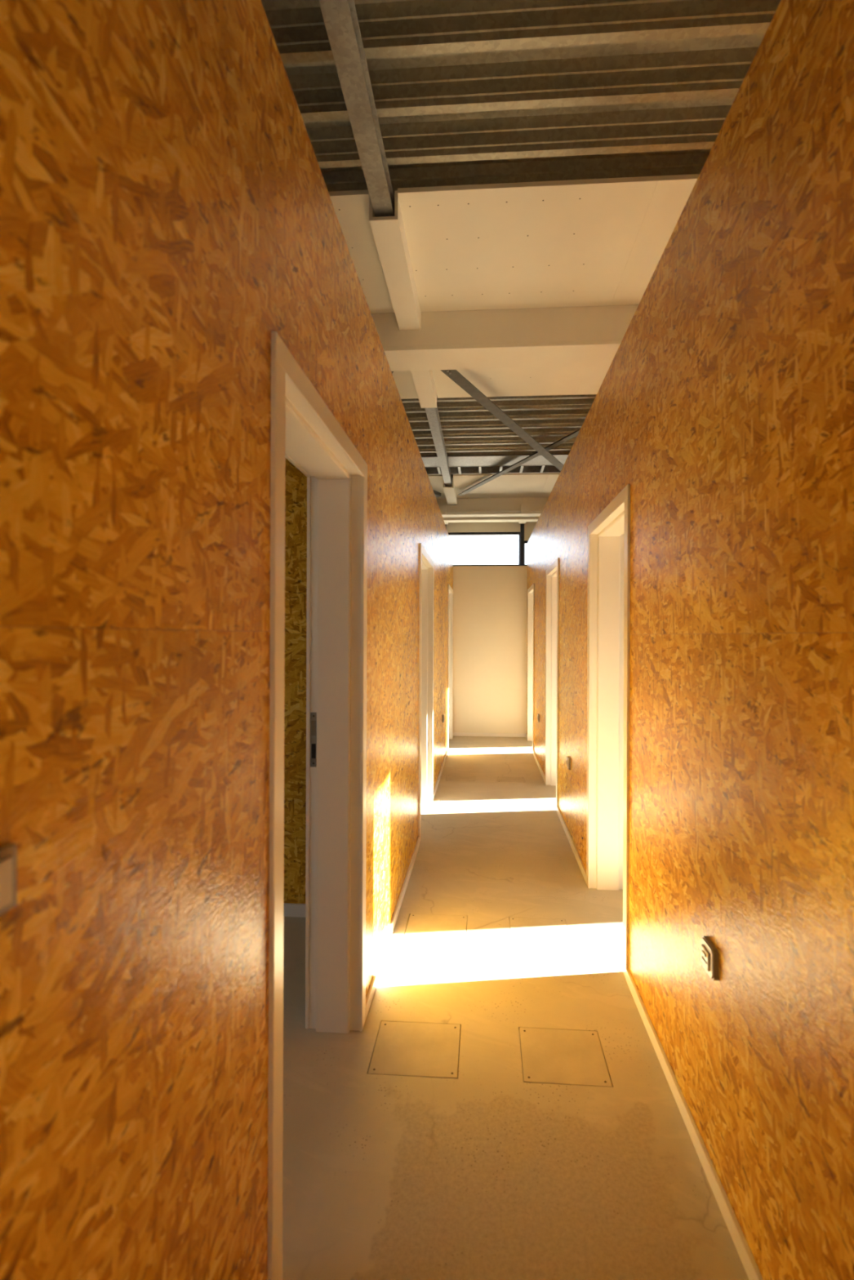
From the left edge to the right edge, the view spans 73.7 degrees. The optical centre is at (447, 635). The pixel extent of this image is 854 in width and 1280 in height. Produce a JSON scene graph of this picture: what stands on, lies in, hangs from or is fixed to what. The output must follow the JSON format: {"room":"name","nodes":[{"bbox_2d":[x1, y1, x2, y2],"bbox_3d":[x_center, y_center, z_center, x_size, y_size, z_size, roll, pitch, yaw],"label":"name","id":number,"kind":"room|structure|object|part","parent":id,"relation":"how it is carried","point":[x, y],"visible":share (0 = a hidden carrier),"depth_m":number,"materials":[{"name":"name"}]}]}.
{"room":"corridor","nodes":[
{"label":"corridor","id":0,"kind":"room"},
{"bbox_2d":[0,0,453,1279],"bbox_3d":[-0.405,0.089,2.181,0.190,2.720,12.300,0,0,4],"label":"wall","id":1,"kind":"structure","parent":0,"point":[166,208],"depth_m":0.79,"materials":[{"name":"brown wood"}]},
{"bbox_2d":[0,843,16,915],"bbox_3d":[-0.412,0.227,0.506,0.014,0.060,0.068,0,0,4],"label":"light switch","id":2,"kind":"object","parent":1,"relation":"attached to","point":[7,851],"visible":1,"depth_m":0.53,"materials":[{"name":"grey plastic"}]},
{"bbox_3d":[-0.462,0.720,-0.020,0.015,1.456,2.499,0,0,4],"label":"osb panel","id":3,"kind":"part","parent":1,"relation":"part of","materials":[{"name":"brown wood"}]},
{"bbox_3d":[-0.458,-0.640,-0.020,0.015,1.262,2.499,0,0,4],"label":"osb panel","id":4,"kind":"part","parent":1,"relation":"part of","materials":[{"name":"brown wood"}]},
{"bbox_2d":[267,331,367,1279],"bbox_3d":[-0.440,0.403,1.675,0.213,2.089,0.943,0,0,4],"label":"door frame","id":5,"kind":"structure","parent":1,"relation":"in","point":[304,431],"depth_m":2.07,"materials":[{"name":"white paint"}]},
{"bbox_3d":[-0.368,0.433,1.228,0.012,2.029,0.060,0,0,4],"label":"architrave","id":6,"kind":"part","parent":5,"relation":"part of","materials":[{"name":"white paint"}]},
{"bbox_3d":[-0.511,0.433,2.122,0.013,2.029,0.060,0,0,4],"label":"architrave","id":7,"kind":"part","parent":5,"relation":"part of","materials":[{"name":"white paint"}]},
{"bbox_3d":[-0.491,0.383,2.094,0.024,0.200,0.004,0,0,4],"label":"strike plate","id":8,"kind":"part","parent":5,"relation":"part of","materials":[{"name":"metal"}]},
{"bbox_3d":[-0.311,0.433,2.109,0.012,2.029,0.060,0,0,4],"label":"architrave","id":9,"kind":"part","parent":5,"relation":"part of","materials":[{"name":"white paint"}]},
{"bbox_3d":[-0.296,-0.639,2.474,0.015,1.262,2.499,0,0,4],"label":"osb panel","id":10,"kind":"part","parent":1,"relation":"part of","materials":[{"name":"brown wood"}]},
{"bbox_3d":[-0.272,0.721,2.916,0.015,1.456,1.615,0,0,4],"label":"osb panel","id":11,"kind":"part","parent":1,"relation":"part of","materials":[{"name":"brown wood"}]},
{"bbox_2d":[365,732,453,1019],"bbox_3d":[-0.413,1.424,2.131,0.214,0.050,12.200,0,0,4],"label":"baseboard","id":12,"kind":"structure","parent":1,"relation":"attached to","point":[371,993],"depth_m":2.78,"materials":[{"name":"white paint"}]},
{"bbox_3d":[-0.212,0.721,3.852,0.015,1.456,0.260,0,0,4],"label":"osb panel","id":13,"kind":"part","parent":1,"relation":"part of","materials":[{"name":"brown wood"}]},
{"bbox_2d":[417,542,434,840],"bbox_3d":[-0.259,0.404,4.471,0.213,2.089,1.030,0,0,4],"label":"door frame","id":14,"kind":"structure","parent":1,"relation":"in","point":[426,563],"depth_m":4.91,"materials":[{"name":"white paint"}]},
{"bbox_3d":[-0.190,0.434,3.981,0.012,2.029,0.060,0,0,4],"label":"architrave","id":15,"kind":"part","parent":14,"relation":"part of","materials":[{"name":"white paint"}]},
{"bbox_3d":[-0.127,0.434,4.948,0.012,2.029,0.060,0,0,4],"label":"architrave","id":16,"kind":"part","parent":14,"relation":"part of","materials":[{"name":"white paint"}]},
{"bbox_3d":[-0.135,-0.639,4.969,0.015,1.262,2.499,0,0,4],"label":"osb panel","id":17,"kind":"part","parent":1,"relation":"part of","materials":[{"name":"brown wood"}]},
{"bbox_3d":[-0.100,0.721,5.583,0.015,1.456,1.270,0,0,4],"label":"osb panel","id":18,"kind":"part","parent":1,"relation":"part of","materials":[{"name":"brown wood"}]},
{"bbox_3d":[-0.031,0.721,6.656,0.015,1.456,0.880,0,0,4],"label":"osb panel","id":19,"kind":"part","parent":1,"relation":"part of","materials":[{"name":"brown wood"}]},
{"bbox_3d":[0.010,-0.638,7.215,0.015,1.262,1.999,0,0,4],"label":"osb panel","id":20,"kind":"part","parent":1,"relation":"part of","materials":[{"name":"brown wood"}]},
{"bbox_2d":[447,583,453,748],"bbox_3d":[-0.060,0.404,7.545,0.213,2.089,0.950,0,0,4],"label":"door frame","id":21,"kind":"structure","parent":1,"relation":"in","point":[450,620],"depth_m":7.96,"materials":[{"name":"white paint"}]},
{"bbox_3d":[0.011,0.434,7.094,0.012,2.029,0.060,0,0,4],"label":"architrave","id":22,"kind":"part","parent":21,"relation":"part of","materials":[{"name":"white paint"}]},
{"bbox_3d":[0.069,0.435,7.982,0.012,2.029,0.060,0,0,4],"label":"architrave","id":23,"kind":"part","parent":21,"relation":"part of","materials":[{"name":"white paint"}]},
{"bbox_2d":[283,457,306,917],"bbox_3d":[-1.977,0.083,3.065,3.060,2.720,0.127,0,0,4],"label":"wall partition","id":24,"kind":"structure","parent":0,"point":[295,482],"depth_m":2.94,"materials":[{"name":"brown wood"}]},
{"bbox_3d":[-1.218,0.717,2.972,1.529,1.456,0.015,0,0,4],"label":"osb panel","id":25,"kind":"part","parent":24,"relation":"part of","materials":[{"name":"brown wood"}]},
{"bbox_3d":[-1.214,-0.643,2.972,1.529,1.262,0.015,0,0,4],"label":"osb panel","id":26,"kind":"part","parent":24,"relation":"part of","materials":[{"name":"brown wood"}]},
{"bbox_2d":[452,565,527,733],"bbox_3d":[0.232,0.226,8.252,6.800,2.450,0.100,0,0,4],"label":"wall","id":27,"kind":"structure","parent":0,"point":[490,602],"depth_m":8.18,"materials":[{"name":"paint"}]},
{"bbox_2d":[453,732,525,737],"bbox_3d":[0.605,1.427,8.172,1.062,0.050,0.012,0,0,4],"label":"baseboard","id":28,"kind":"structure","parent":27,"relation":"attached to","point":[455,734],"depth_m":8.16,"materials":[{"name":"white paint"}]},
{"bbox_2d":[446,497,537,669],"bbox_3d":[0.361,-0.599,10.198,6.800,4.100,0.200,0,0,4],"label":"wall","id":29,"kind":"structure","parent":0,"point":[507,526],"depth_m":10.07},
{"bbox_2d":[448,532,519,565],"bbox_3d":[0.639,-1.523,10.145,1.308,0.620,0.070,0,0,4],"label":"window","id":30,"kind":"structure","parent":29,"relation":"in","point":[449,533],"depth_m":10.11,"materials":[{"name":"black metal"}]},
{"bbox_2d":[435,497,548,524],"bbox_3d":[0.336,-2.119,9.736,6.800,0.310,0.724,0,0,4],"label":"beam","id":31,"kind":"structure","parent":29,"relation":"attached to","point":[522,510],"depth_m":9.43,"materials":[{"name":"white paint"}]},
{"bbox_3d":[-0.084,-2.073,9.435,0.130,0.155,0.070,0,0,4],"label":"post casing","id":32,"kind":"part","parent":31,"relation":"part of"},
{"bbox_3d":[1.273,-2.068,9.348,0.130,0.155,0.070,0,0,4],"label":"post casing","id":33,"kind":"part","parent":31,"relation":"part of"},
{"bbox_2d":[520,524,524,565],"bbox_3d":[1.324,-1.613,10.076,0.066,0.805,0.140,0,0,4],"label":"window post","id":34,"kind":"object","parent":29,"relation":"attached to","point":[522,526],"visible":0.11,"depth_m":10.01,"materials":[{"name":"black metal"}]},
{"bbox_2d":[524,540,528,565],"bbox_3d":[2.057,-1.440,10.053,1.402,0.465,0.070,0,0,4],"label":"window","id":35,"kind":"structure","parent":29,"relation":"in","point":[525,541],"depth_m":10.06,"materials":[{"name":"black metal"}]},
{"bbox_2d":[282,736,748,1279],"bbox_3d":[-0.114,1.456,2.963,6.800,0.012,14.300,0,0,4],"label":"floor","id":36,"kind":"structure","parent":0,"point":[485,1173],"depth_m":1.72,"materials":[{"name":"beige concrete"}]},
{"bbox_2d":[368,1021,460,1079],"bbox_3d":[-0.107,1.455,2.002,0.296,0.014,0.256,0,0,3],"label":"floor hatch","id":37,"kind":"object","parent":36,"relation":"on","point":[427,1050],"visible":1,"depth_m":1.99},
{"bbox_2d":[403,913,466,942],"bbox_3d":[-0.054,1.455,2.828,0.296,0.014,0.252,0,0,4],"label":"floor hatch","id":38,"kind":"object","parent":36,"relation":"on","point":[428,927],"visible":1,"depth_m":2.81,"materials":[{"name":"grey concrete"}]},
{"bbox_2d":[437,800,474,809],"bbox_3d":[0.079,1.456,4.876,0.296,0.014,0.252,0,0,4],"label":"floor hatch","id":39,"kind":"object","parent":36,"relation":"on","point":[444,804],"visible":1,"depth_m":4.88,"materials":[{"name":"grey concrete"}]},
{"bbox_2d":[445,775,475,782],"bbox_3d":[0.136,1.456,5.768,0.296,0.014,0.224,0,0,4],"label":"floor hatch","id":40,"kind":"object","parent":36,"relation":"on","point":[449,778],"visible":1,"depth_m":5.77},
{"bbox_2d":[496,776,525,782],"bbox_3d":[0.642,1.457,5.735,0.282,0.014,0.224,0,0,4],"label":"floor hatch","id":41,"kind":"object","parent":36,"relation":"on","point":[500,779],"visible":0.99,"depth_m":5.72,"materials":[{"name":"grey concrete"}]},
{"bbox_2d":[498,801,533,811],"bbox_3d":[0.585,1.457,4.843,0.282,0.014,0.252,0,0,4],"label":"floor hatch","id":42,"kind":"object","parent":36,"relation":"on","point":[504,806],"visible":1,"depth_m":4.84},
{"bbox_2d":[509,917,572,946],"bbox_3d":[0.452,1.457,2.795,0.282,0.014,0.252,0,0,4],"label":"floor hatch","id":43,"kind":"object","parent":36,"relation":"on","point":[523,931],"visible":1,"depth_m":2.79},
{"bbox_2d":[519,1027,612,1087],"bbox_3d":[0.399,1.457,1.969,0.282,0.014,0.256,0,0,4],"label":"floor hatch","id":44,"kind":"object","parent":36,"relation":"on","point":[548,1056],"visible":1,"depth_m":1.96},
{"bbox_2d":[261,0,780,478],"bbox_3d":[-0.095,-2.495,3.047,6.800,0.390,14.532,0,0,4],"label":"ceiling","id":45,"kind":"structure","parent":0,"point":[465,92],"depth_m":2.45,"materials":[{"name":"grey metal"}]},
{"bbox_2d":[318,0,452,486],"bbox_3d":[-0.335,-2.246,2.878,0.100,0.110,14.100,0,0,4],"label":"steel purlin","id":46,"kind":"object","parent":45,"relation":"attached to","point":[340,20],"visible":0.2,"depth_m":2.40,"materials":[{"name":"grey metal"}]},
{"bbox_2d":[368,190,420,330],"bbox_3d":[-0.296,-2.226,3.479,0.151,0.150,1.064,0,0,4],"label":"beam","id":47,"kind":"structure","parent":46,"relation":"attached to","point":[388,233],"depth_m":3.31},
{"bbox_2d":[410,370,436,408],"bbox_3d":[-0.207,-2.225,4.854,0.151,0.150,1.059,0,0,4],"label":"beam","id":48,"kind":"structure","parent":46,"relation":"attached to","point":[424,380],"depth_m":4.97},
{"bbox_2d":[443,477,457,505],"bbox_3d":[0.051,-2.225,8.846,0.151,0.150,1.100,0,0,4],"label":"beam","id":49,"kind":"structure","parent":46,"relation":"attached to","point":[450,492],"depth_m":8.72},
{"bbox_2d":[432,489,440,497],"bbox_3d":[-1.462,-2.227,6.869,0.076,0.068,5.108,0,0,31],"label":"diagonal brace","id":50,"kind":"object","parent":45,"relation":"attached to","point":[437,494],"visible":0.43,"depth_m":8.95,"materials":[{"name":"metal"}]},
{"bbox_2d":[427,472,559,498],"bbox_3d":[0.275,-2.286,8.771,6.800,0.024,1.340,0,0,4],"label":"ceiling panel","id":51,"kind":"object","parent":45,"relation":"attached to","point":[537,484],"depth_m":8.61,"materials":[{"name":"white paint"}]},
{"bbox_2d":[421,453,568,474],"bbox_3d":[0.204,-2.330,7.683,6.800,0.094,0.800,0,0,4],"label":"beam","id":52,"kind":"structure","parent":45,"relation":"attached to","point":[462,464],"depth_m":7.60,"materials":[{"name":"metal"}]},
{"bbox_3d":[0.192,-2.292,7.494,6.800,0.010,0.420,0,0,4],"label":"beam plate","id":53,"kind":"part","parent":52,"relation":"part of","materials":[{"name":"metal"}]},
{"bbox_2d":[440,369,563,471],"bbox_3d":[1.245,-2.124,6.774,0.107,0.091,5.246,0,0,29],"label":"diagonal brace","id":54,"kind":"object","parent":45,"relation":"attached to","point":[454,375],"visible":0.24,"depth_m":5.37,"materials":[{"name":"metal"}]},
{"bbox_2d":[371,304,638,371],"bbox_3d":[-0.025,-2.143,4.153,6.800,0.265,0.315,0,0,4],"label":"beam","id":55,"kind":"structure","parent":45,"relation":"attached to","point":[588,335],"depth_m":3.99,"materials":[{"name":"white paint"}]},
{"bbox_2d":[328,173,699,399],"bbox_3d":[-0.022,-2.287,4.183,6.800,0.025,2.535,0,0,4],"label":"ceiling panel","id":56,"kind":"object","parent":45,"relation":"attached to","point":[589,242],"depth_m":3.35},
{"bbox_2d":[457,427,581,495],"bbox_3d":[1.199,-2.218,6.682,0.077,0.068,4.949,0,0,-24],"label":"diagonal brace","id":57,"kind":"object","parent":45,"relation":"attached to","point":[575,433],"visible":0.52,"depth_m":7.26,"materials":[{"name":"metal"}]},
{"bbox_2d":[526,0,853,1279],"bbox_3d":[0.844,0.066,2.100,0.190,2.775,12.300,0,0,4],"label":"wall","id":58,"kind":"structure","parent":0,"point":[724,404],"depth_m":1.31,"materials":[{"name":"brown wood"}]},
{"bbox_3d":[1.136,0.726,8.003,0.015,1.456,0.280,0,0,4],"label":"osb panel","id":59,"kind":"part","parent":58,"relation":"part of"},
{"bbox_3d":[1.113,-0.662,7.569,0.015,1.317,1.149,0,0,4],"label":"osb panel","id":60,"kind":"part","parent":58,"relation":"part of","materials":[{"name":"brown wood"}]},
{"bbox_2d":[527,583,534,753],"bbox_3d":[1.188,0.409,7.424,0.213,2.089,0.930,0,0,4],"label":"door frame","id":61,"kind":"structure","parent":58,"relation":"in","point":[531,591],"depth_m":7.83,"materials":[{"name":"white paint"}]},
{"bbox_3d":[1.115,0.438,7.864,0.012,2.029,0.060,0,0,4],"label":"architrave","id":62,"kind":"part","parent":61,"relation":"part of","materials":[{"name":"white paint"}]},
{"bbox_3d":[1.059,0.438,6.996,0.012,2.029,0.060,0,0,4],"label":"architrave","id":63,"kind":"part","parent":61,"relation":"part of","materials":[{"name":"white paint"}]},
{"bbox_3d":[1.024,0.725,6.272,0.015,1.456,1.450,0,0,4],"label":"osb panel","id":64,"kind":"part","parent":58,"relation":"part of","materials":[{"name":"brown wood"}]},
{"bbox_3d":[1.001,-0.662,5.848,0.015,1.317,2.299,0,0,4],"label":"osb panel","id":65,"kind":"part","parent":58,"relation":"part of","materials":[{"name":"brown wood"}]},
{"bbox_2d":[545,557,559,810],"bbox_3d":[1.039,0.408,5.119,0.213,2.089,0.910,0,0,4],"label":"door frame","id":66,"kind":"structure","parent":58,"relation":"in","point":[552,579],"depth_m":5.50,"materials":[{"name":"white paint"}]},
{"bbox_3d":[0.966,0.438,5.549,0.012,2.029,0.060,0,0,4],"label":"architrave","id":67,"kind":"part","parent":66,"relation":"part of","materials":[{"name":"white paint"}]},
{"bbox_3d":[0.911,0.438,4.701,0.012,2.029,0.060,0,0,4],"label":"architrave","id":68,"kind":"part","parent":66,"relation":"part of","materials":[{"name":"white paint"}]},
{"bbox_2d":[565,755,570,769],"bbox_3d":[0.860,0.908,4.053,0.024,0.082,0.082,0,0,4],"label":"wall socket","id":69,"kind":"object","parent":58,"relation":"attached to","point":[568,758],"visible":1,"depth_m":4.02,"materials":[{"name":"grey plastic"}]},
{"bbox_3d":[0.877,0.725,3.996,0.015,1.456,1.410,0,0,4],"label":"osb panel","id":70,"kind":"part","parent":58,"relation":"part of","materials":[{"name":"brown wood"}]},
{"bbox_3d":[0.854,-0.663,3.562,0.015,1.317,2.279,0,0,4],"label":"osb panel","id":71,"kind":"part","parent":58,"relation":"part of","materials":[{"name":"brown wood"}]},
{"bbox_2d":[586,484,630,979],"bbox_3d":[0.892,0.408,2.853,0.213,2.089,0.930,0,0,4],"label":"door frame","id":72,"kind":"structure","parent":58,"relation":"in","point":[608,606],"depth_m":3.25,"materials":[{"name":"white paint"}]},
{"bbox_3d":[0.820,0.437,3.294,0.012,2.029,0.060,0,0,4],"label":"architrave","id":73,"kind":"part","parent":72,"relation":"part of","materials":[{"name":"white paint"}]},
{"bbox_3d":[0.764,0.437,2.426,0.012,2.029,0.060,0,0,4],"label":"architrave","id":74,"kind":"part","parent":72,"relation":"part of","materials":[{"name":"white paint"}]},
{"bbox_2d":[525,733,763,1279],"bbox_3d":[0.836,1.428,2.050,0.214,0.050,12.200,0,0,4],"label":"baseboard","id":75,"kind":"structure","parent":58,"relation":"attached to","point":[744,1253],"depth_m":1.63,"materials":[{"name":"white paint"}]},
{"bbox_2d":[701,936,718,980],"bbox_3d":[0.697,0.862,1.523,0.024,0.082,0.082,0,0,4],"label":"wall socket","id":76,"kind":"object","parent":58,"relation":"attached to","point":[709,953],"visible":1,"depth_m":1.50,"materials":[{"name":"grey plastic"}]},
{"bbox_3d":[0.691,0.862,1.523,0.006,0.048,0.048,0,0,4],"label":"hinged lid","id":77,"kind":"part","parent":76,"relation":"part of","materials":[{"name":"grey plastic"}]},
{"bbox_3d":[0.695,0.862,1.523,0.004,0.076,0.076,0,0,4],"label":"bevel frame","id":78,"kind":"part","parent":76,"relation":"part of","materials":[{"name":"grey plastic"}]},
{"bbox_3d":[0.698,-0.664,1.163,0.015,1.317,2.529,0,0,4],"label":"osb panel","id":79,"kind":"part","parent":58,"relation":"part of","materials":[{"name":"brown wood"}]},
{"bbox_3d":[0.693,0.724,1.163,0.015,1.456,2.529,0,0,4],"label":"osb panel","id":80,"kind":"part","parent":58,"relation":"part of","materials":[{"name":"brown wood"}]}
]}

